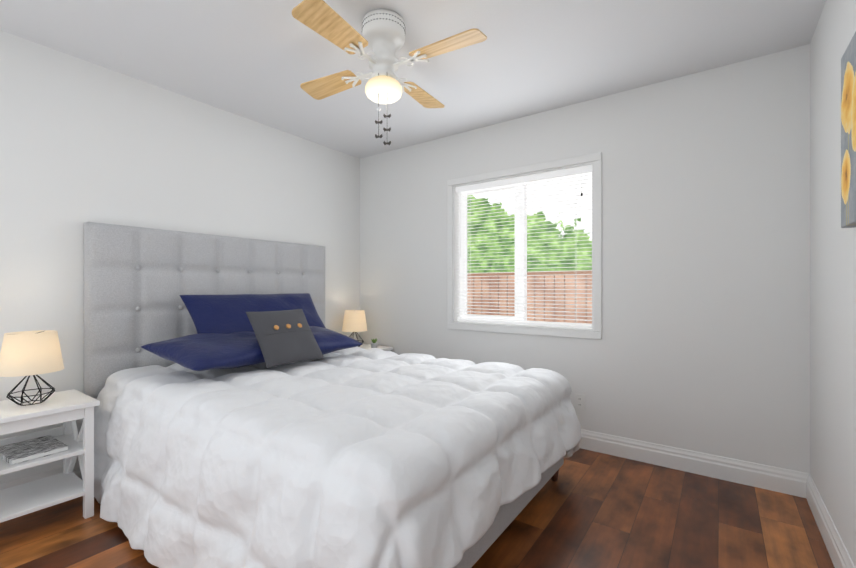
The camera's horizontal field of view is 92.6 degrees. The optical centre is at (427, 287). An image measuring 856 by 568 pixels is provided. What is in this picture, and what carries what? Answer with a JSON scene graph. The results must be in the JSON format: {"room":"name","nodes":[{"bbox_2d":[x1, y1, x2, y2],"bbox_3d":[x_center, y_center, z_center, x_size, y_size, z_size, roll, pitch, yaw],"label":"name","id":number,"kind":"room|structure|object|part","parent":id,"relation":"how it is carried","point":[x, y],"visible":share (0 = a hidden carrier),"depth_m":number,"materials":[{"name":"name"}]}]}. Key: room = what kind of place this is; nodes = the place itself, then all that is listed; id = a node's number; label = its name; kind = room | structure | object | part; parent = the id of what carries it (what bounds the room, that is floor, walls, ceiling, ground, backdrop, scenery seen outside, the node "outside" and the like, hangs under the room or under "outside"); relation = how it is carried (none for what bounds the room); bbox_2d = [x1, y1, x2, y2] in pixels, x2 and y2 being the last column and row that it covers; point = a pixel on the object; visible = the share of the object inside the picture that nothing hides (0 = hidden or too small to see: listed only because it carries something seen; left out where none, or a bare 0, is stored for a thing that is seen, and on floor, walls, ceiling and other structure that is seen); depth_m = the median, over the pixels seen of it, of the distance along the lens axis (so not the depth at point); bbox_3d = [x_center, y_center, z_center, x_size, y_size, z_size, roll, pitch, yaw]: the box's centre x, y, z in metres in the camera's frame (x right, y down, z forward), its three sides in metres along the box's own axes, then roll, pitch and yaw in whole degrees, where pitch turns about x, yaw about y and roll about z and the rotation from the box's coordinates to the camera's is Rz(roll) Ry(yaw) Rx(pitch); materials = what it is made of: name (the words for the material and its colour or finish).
{"room":"bedroom","nodes":[
{"label":"bedroom","id":0,"kind":"room"},
{"bbox_2d":[0,30,359,483],"bbox_3d":[-1.745,-0.090,2.807,0.150,2.440,3.720,0,0,36],"label":"wall","id":1,"kind":"structure","parent":0,"point":[82,141],"depth_m":2.48,"materials":[{"name":"white paint"}]},
{"bbox_2d":[0,463,82,489],"bbox_3d":[-1.677,1.065,2.758,0.017,0.130,3.420,0,0,36],"label":"baseboard","id":2,"kind":"structure","parent":1,"relation":"attached to","point":[76,470],"depth_m":2.19,"materials":[{"name":"white wood"}]},
{"bbox_2d":[0,0,825,158],"bbox_3d":[-0.313,-1.360,1.784,3.670,0.100,3.720,0,0,36],"label":"ceiling","id":3,"kind":"structure","parent":0,"point":[260,61],"depth_m":2.25,"materials":[{"name":"white paint"}]},
{"bbox_2d":[292,0,486,144],"bbox_3d":[-0.218,-0.995,2.012,0.817,0.629,0.817,0,0,-14],"label":"fan","id":4,"kind":"object","parent":3,"relation":"hanging from","point":[382,36],"visible":1,"depth_m":1.93,"materials":[{"name":"beige wood"}]},
{"bbox_3d":[-0.218,-0.970,2.012,0.182,0.095,0.182,0,0,36],"label":"globe","id":5,"kind":"part","parent":4,"relation":"part of","materials":[{"name":"white glass"}]},
{"bbox_2d":[0,448,834,567],"bbox_3d":[-0.313,1.180,1.784,3.670,0.100,3.720,0,0,36],"label":"floor","id":6,"kind":"structure","parent":0,"point":[589,509],"depth_m":1.91,"materials":[{"name":"brown wood"}]},
{"bbox_2d":[0,389,99,522],"bbox_3d":[-1.911,0.845,1.972,0.400,0.570,0.420,0,0,36],"label":"nightstand","id":7,"kind":"object","parent":6,"relation":"on","point":[67,408],"visible":0.98,"depth_m":1.99,"materials":[{"name":"white wood"}]},
{"bbox_2d":[0,330,63,405],"bbox_3d":[-1.915,0.387,1.975,0.236,0.343,0.236,0,0,36],"label":"lamp","id":8,"kind":"object","parent":7,"relation":"on","point":[28,353],"visible":1,"depth_m":1.91,"materials":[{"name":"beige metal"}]},
{"bbox_3d":[-1.915,0.310,1.975,0.236,0.190,0.236,0,0,36],"label":"lamp shade","id":9,"kind":"part","parent":8,"relation":"part of","materials":[{"name":"fabric"}]},
{"bbox_2d":[0,435,67,464],"bbox_3d":[-1.911,0.778,1.972,0.270,0.022,0.201,0,0,33],"label":"magazine","id":10,"kind":"object","parent":7,"relation":"in","point":[24,451],"visible":1,"depth_m":1.95,"materials":[{"name":"white paper"}]},
{"bbox_2d":[84,222,580,567],"bbox_3d":[-0.518,0.380,2.359,2.345,1.500,1.893,0,0,36],"label":"bed","id":11,"kind":"object","parent":6,"relation":"on","point":[251,411],"visible":1,"depth_m":1.78,"materials":[{"name":"grey fabric"}]},
{"bbox_2d":[141,331,264,370],"bbox_3d":[-1.170,0.362,2.426,0.500,0.161,0.740,10,5,29],"label":"pillow","id":12,"kind":"object","parent":11,"relation":"on","point":[203,350],"depth_m":2.22,"materials":[{"name":"blue fabric"}]},
{"bbox_3d":[-1.438,0.380,3.005,0.097,1.500,1.700,0,0,36],"label":"headboard","id":13,"kind":"part","parent":11,"relation":"part of","materials":[{"name":"grey fabric"}]},
{"bbox_2d":[180,293,325,333],"bbox_3d":[-1.135,0.246,2.857,0.980,0.520,0.183,0,-40,-52],"label":"pillow","id":14,"kind":"object","parent":11,"relation":"on","point":[210,314],"depth_m":2.66,"materials":[{"name":"blue fabric"}]},
{"bbox_2d":[309,326,361,354],"bbox_3d":[-0.858,0.361,2.796,0.500,0.164,0.660,12,7,39],"label":"pillow","id":15,"kind":"object","parent":11,"relation":"on","point":[327,340],"depth_m":2.75,"materials":[{"name":"blue fabric"}]},
{"bbox_2d":[94,347,580,567],"bbox_3d":[-0.470,0.795,2.326,2.238,0.661,1.902,0,0,36],"label":"comforter","id":16,"kind":"object","parent":11,"relation":"on","point":[354,457],"depth_m":1.57,"materials":[{"name":"white fabric"}]},
{"bbox_2d":[357,344,392,350],"bbox_3d":[-0.610,0.845,3.796,0.400,0.570,0.420,0,0,36],"label":"nightstand","id":17,"kind":"object","parent":6,"relation":"on","point":[368,346],"visible":0.15,"depth_m":3.82,"materials":[{"name":"white wood"}]},
{"bbox_2d":[342,310,366,346],"bbox_3d":[-0.691,0.387,3.854,0.236,0.343,0.236,0,0,36],"label":"lamp","id":18,"kind":"object","parent":17,"relation":"on","point":[354,321],"visible":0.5,"depth_m":3.77,"materials":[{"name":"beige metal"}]},
{"bbox_3d":[-0.691,0.311,3.854,0.236,0.190,0.236,0,0,36],"label":"lamp shade","id":19,"kind":"part","parent":18,"relation":"part of","materials":[{"name":"fabric"}]},
{"bbox_2d":[371,338,377,347],"bbox_3d":[-0.486,0.507,3.702,0.064,0.103,0.064,0,0,36],"label":"plant","id":20,"kind":"object","parent":17,"relation":"on","point":[374,343],"visible":0.96,"depth_m":3.68,"materials":[{"name":"green plant"}]},
{"bbox_2d":[360,44,809,473],"bbox_3d":[0.724,-0.090,3.237,3.370,2.440,0.150,0,0,36],"label":"wall","id":21,"kind":"structure","parent":0,"point":[702,345],"depth_m":2.57,"materials":[{"name":"white paint"}]},
{"bbox_2d":[447,152,601,339],"bbox_3d":[0.722,-0.285,3.226,1.254,1.284,0.161,0,0,36],"label":"window","id":22,"kind":"structure","parent":21,"relation":"in","point":[453,256],"depth_m":3.24,"materials":[{"name":"white plastic"}]},
{"bbox_2d":[456,165,591,327],"bbox_3d":[0.705,-0.288,3.202,1.122,1.147,0.064,0,0,36],"label":"window blinds","id":23,"kind":"object","parent":22,"relation":"attached to","point":[547,175],"visible":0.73,"depth_m":3.15,"materials":[{"name":"white plastic"}]},
{"bbox_3d":[0.750,-0.285,3.265,1.150,1.180,0.065,0,0,36],"label":"window sash","id":24,"kind":"part","parent":22,"relation":"part of","materials":[{"name":"white plastic"}]},
{"bbox_2d":[575,393,584,410],"bbox_3d":[1.073,0.810,2.891,0.070,0.114,0.008,0,0,36],"label":"electrical outlet plate","id":25,"kind":"object","parent":21,"relation":"attached to","point":[579,401],"visible":1,"depth_m":2.89,"materials":[{"name":"white plastic"}]},
{"bbox_2d":[579,429,808,497],"bbox_3d":[0.676,1.065,3.169,3.370,0.130,0.017,0,0,36],"label":"baseboard","id":26,"kind":"structure","parent":21,"relation":"attached to","point":[781,480],"depth_m":2.47,"materials":[{"name":"white wood"}]},
{"bbox_2d":[810,0,855,567],"bbox_3d":[1.120,-0.090,0.762,0.150,2.440,3.720,0,0,36],"label":"wall","id":27,"kind":"structure","parent":0,"point":[833,358],"depth_m":1.77,"materials":[{"name":"white paint"}]},
{"bbox_2d":[806,474,854,567],"bbox_3d":[1.052,1.065,0.810,0.017,0.130,3.420,0,0,36],"label":"baseboard","id":28,"kind":"structure","parent":27,"relation":"attached to","point":[840,557],"depth_m":1.78,"materials":[{"name":"white wood"}]},
{"bbox_2d":[841,32,855,227],"bbox_3d":[1.324,-0.518,1.213,0.038,0.610,0.610,0,0,36],"label":"picture","id":29,"kind":"object","parent":27,"relation":"attached to","point":[848,139],"visible":0.95,"depth_m":1.38},
{"label":"outside","id":30,"kind":"structure","parent":0,"visible":0},
{"bbox_2d":[467,172,591,323],"bbox_3d":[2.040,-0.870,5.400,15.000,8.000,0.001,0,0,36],"label":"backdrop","id":31,"kind":"structure","parent":30,"point":[485,238],"depth_m":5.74,"materials":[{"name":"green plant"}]}
]}

